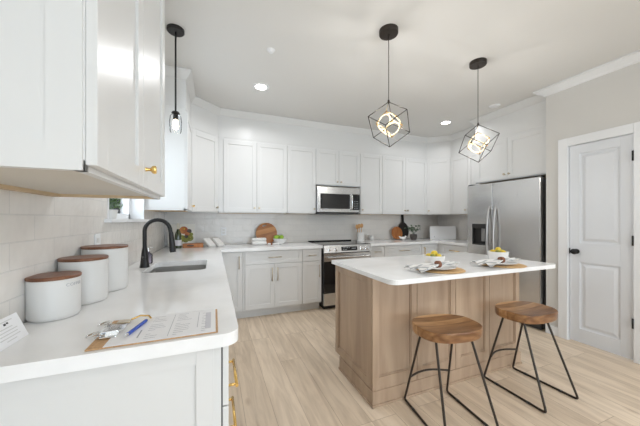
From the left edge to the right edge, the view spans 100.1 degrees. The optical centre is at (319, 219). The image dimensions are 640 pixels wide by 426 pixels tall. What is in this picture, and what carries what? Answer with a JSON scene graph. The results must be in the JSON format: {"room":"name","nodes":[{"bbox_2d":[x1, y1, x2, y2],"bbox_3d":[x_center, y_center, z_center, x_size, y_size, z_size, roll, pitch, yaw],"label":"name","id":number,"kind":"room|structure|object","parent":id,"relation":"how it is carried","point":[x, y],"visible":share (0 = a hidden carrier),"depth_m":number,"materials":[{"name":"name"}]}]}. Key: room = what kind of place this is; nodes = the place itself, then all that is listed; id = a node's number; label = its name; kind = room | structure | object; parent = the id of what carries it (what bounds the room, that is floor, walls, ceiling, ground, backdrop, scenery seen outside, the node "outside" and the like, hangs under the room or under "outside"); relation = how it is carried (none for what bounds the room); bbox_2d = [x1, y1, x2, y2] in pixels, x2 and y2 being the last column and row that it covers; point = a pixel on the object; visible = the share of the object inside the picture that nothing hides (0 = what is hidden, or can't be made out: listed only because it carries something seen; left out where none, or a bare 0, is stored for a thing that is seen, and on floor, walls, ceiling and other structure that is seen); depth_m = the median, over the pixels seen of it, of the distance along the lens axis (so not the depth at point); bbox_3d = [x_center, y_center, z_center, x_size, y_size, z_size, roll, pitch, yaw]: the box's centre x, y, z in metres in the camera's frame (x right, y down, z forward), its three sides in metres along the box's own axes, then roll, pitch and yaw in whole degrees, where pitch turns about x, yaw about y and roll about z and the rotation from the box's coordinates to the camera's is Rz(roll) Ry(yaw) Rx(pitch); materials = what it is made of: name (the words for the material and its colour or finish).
{"room":"kitchen","nodes":[
{"label":"kitchen","id":0,"kind":"room"},
{"bbox_2d":[0,189,164,322],"bbox_3d":[-0.320,-0.100,-1.057,0.148,2.740,10.270,0,0,-22],"label":"wall","id":1,"kind":"structure","parent":0,"point":[36,231],"depth_m":1.05,"materials":[{"name":"white tile"}]},
{"bbox_2d":[0,0,164,199],"bbox_3d":[-0.752,-0.600,0.817,0.438,1.010,0.788,0,0,-22],"label":"upper cabinet","id":2,"kind":"object","parent":1,"relation":"attached to","point":[82,82],"visible":1,"depth_m":0.52,"materials":[{"name":"white paint"}]},
{"bbox_2d":[94,233,100,244],"bbox_3d":[-1.249,0.135,1.506,0.008,0.116,0.072,0,0,-22],"label":"wall outlet","id":3,"kind":"object","parent":1,"relation":"attached to","point":[97,237],"visible":0.48,"depth_m":1.50,"materials":[{"name":"white paint"}]},
{"bbox_2d":[104,198,148,222],"bbox_3d":[-1.538,-0.448,2.053,0.200,0.925,1.010,0,0,-22],"label":"window","id":4,"kind":"structure","parent":1,"relation":"in","point":[132,210],"depth_m":2.41,"materials":[{"name":"white glass"}]},
{"bbox_2d":[109,198,122,218],"bbox_3d":[-1.405,-0.089,1.802,0.134,0.163,0.144,0,0,-22],"label":"potted plant","id":5,"kind":"object","parent":4,"relation":"on","point":[112,213],"visible":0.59,"depth_m":1.79,"materials":[{"name":"green plant"}]},
{"bbox_2d":[144,106,194,211],"bbox_3d":[-1.575,-0.600,2.856,0.408,1.010,0.570,0,0,-22],"label":"upper cabinet","id":6,"kind":"object","parent":1,"relation":"attached to","point":[178,147],"visible":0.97,"depth_m":2.62,"materials":[{"name":"white paint"}]},
{"bbox_2d":[165,213,437,245],"bbox_3d":[0.112,-0.100,4.557,5.080,2.740,0.148,0,0,-22],"label":"wall","id":7,"kind":"structure","parent":0,"point":[240,228],"depth_m":4.30,"materials":[{"name":"white tile"}]},
{"bbox_2d":[162,127,218,212],"bbox_3d":[-1.666,-0.600,3.451,0.678,1.010,0.614,0,0,-22],"label":"upper cabinet","id":8,"kind":"object","parent":7,"relation":"attached to","point":[204,145],"visible":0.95,"depth_m":3.35,"materials":[{"name":"white paint"}]},
{"bbox_2d":[218,137,286,213],"bbox_3d":[-0.968,-0.600,3.852,0.937,1.010,0.380,0,0,-22],"label":"upper cabinet","id":9,"kind":"object","parent":7,"relation":"attached to","point":[252,175],"visible":0.99,"depth_m":3.70,"materials":[{"name":"white paint"}]},
{"bbox_2d":[286,144,315,213],"bbox_3d":[-0.326,-0.600,4.106,0.445,1.010,0.380,0,0,-22],"label":"upper cabinet","id":10,"kind":"object","parent":7,"relation":"attached to","point":[301,160],"visible":0.96,"depth_m":3.97,"materials":[{"name":"white paint"}]},
{"bbox_2d":[316,147,359,187],"bbox_3d":[0.237,-0.818,4.329,0.765,0.575,0.380,0,0,-22],"label":"upper cabinet","id":11,"kind":"object","parent":7,"relation":"attached to","point":[334,167],"visible":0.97,"depth_m":4.18,"materials":[{"name":"white paint"}]},
{"bbox_2d":[316,186,359,214],"bbox_3d":[0.234,-0.297,4.285,0.723,0.415,0.442,0,0,-22],"label":"microwave","id":12,"kind":"object","parent":11,"relation":"attached to","point":[329,200],"visible":0.99,"depth_m":4.12,"materials":[{"name":"grey metal"}]},
{"bbox_2d":[355,152,381,214],"bbox_3d":[0.790,-0.600,4.547,0.425,1.010,0.380,0,0,-22],"label":"upper cabinet","id":13,"kind":"object","parent":7,"relation":"attached to","point":[370,187],"visible":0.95,"depth_m":4.41,"materials":[{"name":"white paint"}]},
{"bbox_2d":[377,154,426,214],"bbox_3d":[1.432,-0.600,4.801,0.955,1.010,0.380,0,0,-22],"label":"upper cabinet","id":14,"kind":"object","parent":7,"relation":"attached to","point":[404,179],"visible":0.96,"depth_m":4.64,"materials":[{"name":"white paint"}]},
{"bbox_2d":[165,0,639,137],"bbox_3d":[1.953,-1.500,-0.233,5.300,0.060,10.530,0,0,-22],"label":"ceiling","id":15,"kind":"structure","parent":0,"point":[328,63],"depth_m":2.35,"materials":[{"name":"white paint"}]},
{"bbox_2d":[166,23,184,133],"bbox_3d":[-1.113,-1.073,2.066,0.124,0.795,0.124,0,0,-22],"label":"glass pendant light","id":16,"kind":"object","parent":15,"relation":"hanging from","point":[175,30],"visible":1,"depth_m":2.06,"materials":[{"name":"black metal"}]},
{"bbox_2d":[171,111,179,119],"bbox_3d":[-1.113,-0.804,2.066,0.060,0.062,0.060,0,0,-22],"label":"socket","id":17,"kind":"object","parent":16,"relation":"attached to","point":[175,113],"depth_m":2.05,"materials":[{"name":"black metal"}]},
{"bbox_2d":[253,83,268,90],"bbox_3d":[-0.651,-1.467,2.958,0.176,0.006,0.176,0,0,-22],"label":"recessed light","id":18,"kind":"object","parent":15,"relation":"in","point":[258,86],"visible":1,"depth_m":2.94,"materials":[{"name":"white paint"}]},
{"bbox_2d":[267,47,274,53],"bbox_3d":[-0.424,-1.459,2.317,0.072,0.022,0.072,0,0,-22],"label":"sprinkler cover","id":19,"kind":"object","parent":15,"relation":"attached to","point":[270,50],"visible":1,"depth_m":2.30,"materials":[{"name":"white paint"}]},
{"bbox_2d":[368,23,409,146],"bbox_3d":[0.535,-1.016,2.074,0.324,0.907,0.323,0,0,-22],"label":"pendant light","id":20,"kind":"object","parent":15,"relation":"hanging from","point":[387,32],"visible":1,"depth_m":2.07,"materials":[{"name":"black metal"}]},
{"bbox_2d":[439,120,451,124],"bbox_3d":[1.897,-1.467,4.041,0.176,0.006,0.176,0,0,-22],"label":"recessed light","id":21,"kind":"object","parent":15,"relation":"in","point":[446,121],"visible":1,"depth_m":4.03,"materials":[{"name":"white paint"}]},
{"bbox_2d":[458,57,499,162],"bbox_3d":[1.472,-1.002,2.493,0.338,0.936,0.294,0,0,-22],"label":"pendant light","id":22,"kind":"object","parent":15,"relation":"hanging from","point":[478,63],"visible":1,"depth_m":2.48,"materials":[{"name":"black metal"}]},
{"bbox_2d":[489,104,500,107],"bbox_3d":[2.249,-1.462,3.449,0.130,0.016,0.130,0,0,-22],"label":"smoke detector","id":23,"kind":"object","parent":15,"relation":"attached to","point":[493,105],"visible":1,"depth_m":3.44,"materials":[{"name":"white paint"}]},
{"bbox_2d":[228,306,639,425],"bbox_3d":[1.971,1.300,-0.280,5.300,0.060,10.630,0,0,-22],"label":"floor","id":24,"kind":"structure","parent":0,"point":[287,363],"depth_m":2.03,"materials":[{"name":"brown wood"}]},
{"bbox_2d":[0,346,238,425],"bbox_3d":[-0.679,0.834,0.983,0.697,0.872,0.473,0,0,-22],"label":"base cabinet","id":25,"kind":"object","parent":24,"relation":"on","point":[192,388],"visible":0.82,"depth_m":0.79,"materials":[{"name":"white paint"}]},
{"bbox_2d":[221,252,241,318],"bbox_3d":[-1.395,0.834,3.142,0.953,0.872,1.386,0,0,-22],"label":"base cabinet","id":26,"kind":"object","parent":24,"relation":"on","point":[232,260],"visible":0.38,"depth_m":3.36,"materials":[{"name":"white paint"}]},
{"bbox_2d":[0,242,322,383],"bbox_3d":[-0.544,0.376,2.477,2.030,0.040,3.232,0,0,-22],"label":"countertop","id":27,"kind":"structure","parent":26,"relation":"on","point":[58,346],"depth_m":0.99,"materials":[{"name":"white stone"}]},
{"bbox_2d":[0,312,28,351],"bbox_3d":[-0.888,0.320,0.746,0.032,0.073,0.175,0,0,-22],"label":"card","id":28,"kind":"object","parent":27,"relation":"on","point":[12,329],"visible":1,"depth_m":0.78,"materials":[{"name":"white paper"}]},
{"bbox_2d":[25,271,81,322],"bbox_3d":[-0.982,0.278,0.992,0.151,0.154,0.151,0,0,-22],"label":"canister","id":29,"kind":"object","parent":27,"relation":"on","point":[49,296],"visible":1,"depth_m":0.94,"materials":[{"name":"white ceramic"}]},
{"bbox_2d":[57,254,108,304],"bbox_3d":[-1.035,0.258,1.177,0.170,0.194,0.170,0,0,-22],"label":"canister","id":30,"kind":"object","parent":27,"relation":"on","point":[93,267],"visible":0.81,"depth_m":1.14,"materials":[{"name":"white ceramic"}]},
{"bbox_2d":[80,244,127,291],"bbox_3d":[-1.105,0.243,1.380,0.193,0.224,0.193,0,0,-22],"label":"canister","id":31,"kind":"object","parent":27,"relation":"on","point":[118,253],"visible":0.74,"depth_m":1.34,"materials":[{"name":"white ceramic"}]},
{"bbox_2d":[147,247,153,263],"bbox_3d":[-1.403,0.287,2.187,0.065,0.135,0.065,0,0,23],"label":"soap dispenser","id":32,"kind":"object","parent":27,"relation":"on","point":[148,249],"visible":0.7,"depth_m":2.21,"materials":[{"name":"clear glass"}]},
{"bbox_2d":[84,309,217,351],"bbox_3d":[-0.531,0.343,0.887,0.360,0.026,0.230,0,0,-22],"label":"clipboard","id":33,"kind":"object","parent":27,"relation":"on","point":[186,324],"visible":1,"depth_m":0.85,"materials":[{"name":"white paper"}]},
{"bbox_2d":[116,315,151,323],"bbox_3d":[-0.636,0.340,0.920,0.100,0.013,0.038,0,0,-32],"label":"binder clip","id":34,"kind":"object","parent":33,"relation":"attached to","point":[149,316],"visible":1,"depth_m":0.91,"materials":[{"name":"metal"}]},
{"bbox_2d":[124,319,147,336],"bbox_3d":[-0.585,0.344,0.855,0.011,0.011,0.133,0,0,-9],"label":"pen","id":35,"kind":"object","parent":33,"relation":"on","point":[139,325],"visible":1,"depth_m":0.84,"materials":[{"name":"blue plastic"}]},
{"bbox_2d":[140,218,175,267],"bbox_3d":[-1.241,0.170,2.048,0.130,0.372,0.230,0,0,45],"label":"kitchen faucet","id":36,"kind":"object","parent":27,"relation":"on","point":[144,263],"visible":1,"depth_m":2.02,"materials":[{"name":"black metal"}]},
{"bbox_2d":[149,265,205,272],"bbox_3d":[-1.101,0.473,2.091,0.420,0.154,0.520,0,0,-22],"label":"sink","id":37,"kind":"object","parent":27,"relation":"in","point":[186,267],"visible":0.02,"depth_m":2.32,"materials":[{"name":"silver metal"}]},
{"bbox_2d":[175,223,181,247],"bbox_3d":[-1.788,0.198,3.379,0.080,0.314,0.080,0,0,-22],"label":"wine bottle","id":38,"kind":"object","parent":27,"relation":"on","point":[178,237],"visible":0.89,"depth_m":3.35,"materials":[{"name":"green glass"}]},
{"bbox_2d":[167,224,194,246],"bbox_3d":[-1.877,0.204,3.640,0.333,0.297,0.088,0,0,-26],"label":"cookbook","id":39,"kind":"object","parent":27,"relation":"on","point":[187,231],"visible":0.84,"depth_m":3.65,"materials":[{"name":"white paper"}]},
{"bbox_2d":[183,243,203,247],"bbox_3d":[-1.652,0.331,3.496,0.240,0.049,0.123,0,0,-22],"label":"wooden tray","id":40,"kind":"object","parent":27,"relation":"on","point":[185,245],"visible":1,"depth_m":3.45,"materials":[{"name":"brown wood"}]},
{"bbox_2d":[203,238,215,246],"bbox_3d":[-1.463,0.297,3.540,0.146,0.112,0.100,0,0,30],"label":"tea towel","id":41,"kind":"object","parent":27,"relation":"on","point":[208,241],"visible":1,"depth_m":3.52,"materials":[{"name":"white fabric"}]},
{"bbox_2d":[212,238,224,246],"bbox_3d":[-1.364,0.297,3.601,0.146,0.112,0.100,0,0,30],"label":"tea towel","id":42,"kind":"object","parent":27,"relation":"on","point":[217,241],"visible":1,"depth_m":3.58,"materials":[{"name":"white fabric"}]},
{"bbox_2d":[251,238,266,244],"bbox_3d":[-0.874,0.304,3.838,0.204,0.101,0.121,0,0,-22],"label":"roll","id":43,"kind":"object","parent":27,"relation":"on","point":[255,241],"visible":0.98,"depth_m":3.80,"materials":[{"name":"white fabric"}]},
{"bbox_2d":[256,223,276,243],"bbox_3d":[-0.804,0.199,4.032,0.316,0.312,0.081,0,0,-22],"label":"round cutting board","id":44,"kind":"object","parent":27,"relation":"on","point":[269,231],"visible":0.89,"depth_m":4.03,"materials":[{"name":"brown wood"}]},
{"bbox_2d":[273,238,286,243],"bbox_3d":[-0.589,0.313,3.950,0.210,0.084,0.210,0,0,-22],"label":"bowl","id":45,"kind":"object","parent":27,"relation":"on","point":[280,241],"visible":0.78,"depth_m":3.88,"materials":[{"name":"white ceramic"}]},
{"bbox_2d":[242,249,301,317],"bbox_3d":[-0.719,0.834,3.804,0.788,0.872,0.652,0,0,-22],"label":"base cabinet","id":46,"kind":"object","parent":24,"relation":"on","point":[271,279],"visible":0.94,"depth_m":3.53,"materials":[{"name":"white paint"}]},
{"bbox_2d":[300,248,320,309],"bbox_3d":[-0.218,0.834,4.002,0.285,0.872,0.652,0,0,-22],"label":"base cabinet","id":47,"kind":"object","parent":24,"relation":"on","point":[311,258],"visible":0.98,"depth_m":3.74,"materials":[{"name":"white paint"}]},
{"bbox_2d":[308,239,371,308],"bbox_3d":[0.298,0.803,4.158,0.770,0.934,0.722,0,0,-22],"label":"range","id":48,"kind":"object","parent":24,"relation":"on","point":[331,250],"visible":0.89,"depth_m":3.80,"materials":[{"name":"grey metal"}]},
{"bbox_2d":[308,239,369,245],"bbox_3d":[0.283,0.350,4.195,0.770,0.029,0.643,0,0,-22],"label":"cooktop","id":49,"kind":"object","parent":48,"relation":"in","point":[348,242],"depth_m":4.01,"materials":[{"name":"black glass"}]},
{"bbox_2d":[323,251,370,292],"bbox_3d":[0.411,0.750,3.871,0.758,0.550,0.104,0,0,-22],"label":"oven","id":50,"kind":"object","parent":48,"relation":"in","point":[328,268],"depth_m":3.78,"materials":[{"name":"silver metal"}]},
{"bbox_2d":[370,246,383,257],"bbox_3d":[0.772,0.834,4.394,0.272,0.872,0.652,0,0,-22],"label":"base cabinet","id":51,"kind":"object","parent":24,"relation":"on","point":[377,251],"visible":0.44,"depth_m":4.13,"materials":[{"name":"white paint"}]},
{"bbox_2d":[384,244,420,256],"bbox_3d":[1.239,0.834,4.578,0.728,0.872,0.652,0,0,-22],"label":"base cabinet","id":52,"kind":"object","parent":24,"relation":"on","point":[414,249],"visible":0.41,"depth_m":4.30,"materials":[{"name":"white paint"}]},
{"bbox_2d":[335,265,521,408],"bbox_3d":[0.956,0.828,2.369,1.544,0.884,0.615,0,0,-22],"label":"kitchen island","id":53,"kind":"object","parent":24,"relation":"on","point":[376,341],"visible":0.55,"depth_m":2.04,"materials":[{"name":"beige wood"}]},
{"bbox_2d":[332,252,555,284],"bbox_3d":[1.011,0.371,2.274,1.617,0.030,0.885,0,0,-22],"label":"island countertop","id":54,"kind":"structure","parent":53,"relation":"on","point":[390,270],"depth_m":2.01,"materials":[{"name":"white stone"}]},
{"bbox_2d":[416,267,465,273],"bbox_3d":[0.856,0.352,1.928,0.340,0.006,0.340,0,0,-22],"label":"placemat","id":55,"kind":"object","parent":54,"relation":"on","point":[456,270],"visible":0.49,"depth_m":1.82,"materials":[{"name":"beige wicker"}]},
{"bbox_2d":[421,263,455,269],"bbox_3d":[0.837,0.338,1.921,0.250,0.020,0.250,0,0,-22],"label":"plate","id":56,"kind":"object","parent":55,"relation":"on","point":[444,267],"visible":0.57,"depth_m":1.90,"materials":[{"name":"white ceramic"}]},
{"bbox_2d":[404,261,459,272],"bbox_3d":[0.793,0.314,1.855,0.341,0.058,0.230,0,0,-22],"label":"napkin","id":57,"kind":"object","parent":56,"relation":"on","point":[422,267],"visible":1,"depth_m":1.85,"materials":[{"name":"white fabric"}]},
{"bbox_2d":[423,254,444,262],"bbox_3d":[0.898,0.317,2.108,0.160,0.077,0.160,0,0,-22],"label":"bowl","id":58,"kind":"object","parent":56,"relation":"on","point":[427,259],"visible":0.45,"depth_m":2.05,"materials":[{"name":"white ceramic"}]},
{"bbox_2d":[483,263,526,267],"bbox_3d":[1.434,0.352,2.132,0.340,0.006,0.340,0,0,-22],"label":"placemat","id":59,"kind":"object","parent":54,"relation":"on","point":[518,265],"visible":0.48,"depth_m":2.01,"materials":[{"name":"beige wicker"}]},
{"bbox_2d":[482,259,517,264],"bbox_3d":[1.416,0.338,2.125,0.250,0.020,0.250,0,0,-22],"label":"plate","id":60,"kind":"object","parent":59,"relation":"on","point":[505,262],"visible":0.54,"depth_m":2.10,"materials":[{"name":"white ceramic"}]},
{"bbox_2d":[470,257,520,266],"bbox_3d":[1.372,0.314,2.059,0.341,0.058,0.230,0,0,-22],"label":"napkin","id":61,"kind":"object","parent":60,"relation":"on","point":[491,263],"visible":1,"depth_m":2.06,"materials":[{"name":"white fabric"}]},
{"bbox_2d":[488,250,508,258],"bbox_3d":[1.581,0.317,2.378,0.160,0.077,0.160,0,0,-22],"label":"bowl","id":62,"kind":"object","parent":60,"relation":"on","point":[492,255],"visible":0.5,"depth_m":2.32,"materials":[{"name":"white ceramic"}]},
{"bbox_2d":[421,243,440,254],"bbox_3d":[2.040,0.834,4.876,0.976,0.872,0.688,0,0,-22],"label":"base cabinet","id":63,"kind":"object","parent":24,"relation":"on","point":[425,248],"visible":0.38,"depth_m":4.51,"materials":[{"name":"white paint"}]},
{"bbox_2d":[353,238,467,246],"bbox_3d":[1.672,0.376,4.421,1.978,0.040,1.248,0,0,-22],"label":"countertop","id":64,"kind":"structure","parent":63,"relation":"on","point":[385,242],"depth_m":4.44,"materials":[{"name":"white stone"}]},
{"bbox_2d":[357,232,363,240],"bbox_3d":[0.681,0.281,4.517,0.116,0.149,0.116,0,0,-22],"label":"utensil crock","id":65,"kind":"object","parent":64,"relation":"on","point":[360,235],"visible":0.91,"depth_m":4.47,"materials":[{"name":"white ceramic"}]},
{"bbox_2d":[391,227,402,239],"bbox_3d":[1.403,0.237,4.881,0.236,0.234,0.056,0,0,-22],"label":"round cutting board","id":66,"kind":"object","parent":64,"relation":"on","point":[396,232],"visible":0.94,"depth_m":4.87,"materials":[{"name":"brown wood"}]},
{"bbox_2d":[398,215,408,237],"bbox_3d":[1.544,0.104,4.986,0.236,0.499,0.059,0,0,-22],"label":"paddle board","id":67,"kind":"object","parent":64,"relation":"on","point":[402,224],"visible":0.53,"depth_m":4.98,"materials":[{"name":"black wood"}]},
{"bbox_2d":[404,225,419,239],"bbox_3d":[1.665,0.215,4.809,0.293,0.280,0.241,0,0,-22],"label":"potted plant","id":68,"kind":"object","parent":64,"relation":"on","point":[413,236],"visible":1,"depth_m":4.77,"materials":[{"name":"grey plant"}]},
{"bbox_2d":[430,226,455,239],"bbox_3d":[2.248,0.236,4.906,0.444,0.239,0.045,0,0,10],"label":"panel","id":69,"kind":"object","parent":64,"relation":"on","point":[436,232],"visible":0.97,"depth_m":4.90,"materials":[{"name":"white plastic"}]},
{"bbox_2d":[404,314,498,425],"bbox_3d":[0.819,0.967,1.720,0.427,0.605,0.448,0,0,-14],"label":"bar stool","id":70,"kind":"object","parent":24,"relation":"on","point":[451,329],"visible":1,"depth_m":1.67,"materials":[{"name":"brown wood"}]},
{"bbox_2d":[441,244,467,252],"bbox_3d":[2.414,0.834,4.348,0.667,0.872,0.566,0,0,-22],"label":"base cabinet","id":71,"kind":"object","parent":24,"relation":"on","point":[445,248],"visible":0.14,"depth_m":4.28,"materials":[{"name":"white paint"}]},
{"bbox_2d":[468,175,545,329],"bbox_3d":[2.623,0.380,3.601,0.772,1.780,0.943,0,0,-22],"label":"refrigerator","id":72,"kind":"object","parent":24,"relation":"on","point":[510,216],"visible":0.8,"depth_m":3.29,"materials":[{"name":"grey metal"}]},
{"bbox_2d":[483,301,578,412],"bbox_3d":[1.564,0.967,2.021,0.427,0.605,0.448,0,0,-22],"label":"bar stool","id":73,"kind":"object","parent":24,"relation":"on","point":[523,312],"visible":0.99,"depth_m":1.97,"materials":[{"name":"brown wood"}]},
{"bbox_2d":[438,62,639,326],"bbox_3d":[3.952,-0.100,0.633,0.825,2.740,10.270,0,0,-22],"label":"wall","id":74,"kind":"structure","parent":0,"point":[611,100],"depth_m":2.81,"materials":[{"name":"white paint"}]},
{"bbox_2d":[165,65,475,158],"bbox_3d":[0.291,-1.286,3.683,4.489,0.366,1.005,0,0,-22],"label":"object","id":75,"kind":"structure","parent":74,"relation":"attached to","point":[204,116],"depth_m":3.93,"materials":[{"name":"white paint"}]},
{"bbox_2d":[427,157,450,214],"bbox_3d":[2.192,-0.600,4.978,0.618,1.010,0.612,0,0,-22],"label":"upper cabinet","id":76,"kind":"object","parent":74,"relation":"attached to","point":[438,169],"visible":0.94,"depth_m":4.76,"materials":[{"name":"white paint"}]},
{"bbox_2d":[438,215,467,239],"bbox_3d":[2.599,0.113,4.782,0.008,0.485,1.262,0,0,-22],"label":"tile backsplash","id":77,"kind":"structure","parent":74,"relation":"attached to","point":[460,221],"depth_m":4.92,"materials":[{"name":"white tile"}]},
{"bbox_2d":[450,150,479,214],"bbox_3d":[2.543,-0.600,4.412,0.380,1.010,0.705,0,0,-22],"label":"upper cabinet","id":78,"kind":"object","parent":74,"relation":"attached to","point":[462,168],"visible":0.52,"depth_m":4.47,"materials":[{"name":"white paint"}]},
{"bbox_2d":[469,95,545,143],"bbox_3d":[2.562,-1.286,3.572,0.368,0.366,0.988,0,0,-22],"label":"trim","id":79,"kind":"structure","parent":74,"relation":"attached to","point":[528,113],"depth_m":3.42,"materials":[{"name":"white paint"}]},
{"bbox_2d":[476,125,545,183],"bbox_3d":[2.714,-0.818,3.601,0.660,0.575,0.930,0,0,-22],"label":"upper cabinet","id":80,"kind":"object","parent":74,"relation":"attached to","point":[521,155],"visible":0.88,"depth_m":3.42,"materials":[{"name":"white paint"}]},
{"bbox_2d":[545,324,557,335],"bbox_3d":[3.117,1.220,1.604,0.014,0.100,3.070,0,0,-22],"label":"baseboard","id":81,"kind":"structure","parent":74,"relation":"attached to","point":[554,328],"depth_m":2.96,"materials":[{"name":"white paint"}]},
{"bbox_2d":[532,50,639,96],"bbox_3d":[3.979,-1.432,-0.593,0.145,0.074,7.970,0,0,-22],"label":"trim","id":82,"kind":"structure","parent":74,"relation":"attached to","point":[632,58],"depth_m":2.63,"materials":[{"name":"white paint"}]},
{"bbox_2d":[558,122,639,363],"bbox_3d":[2.742,0.202,2.626,0.078,2.136,0.649,0,0,-22],"label":"trim","id":83,"kind":"structure","parent":74,"relation":"attached to","point":[564,145],"depth_m":2.84,"materials":[{"name":"white paint"}]},
{"bbox_2d":[569,134,633,359],"bbox_3d":[2.716,0.241,2.615,0.111,2.033,0.485,0,0,-22],"label":"door","id":84,"kind":"structure","parent":74,"relation":"in","point":[601,250],"depth_m":2.59,"materials":[{"name":"white paint"}]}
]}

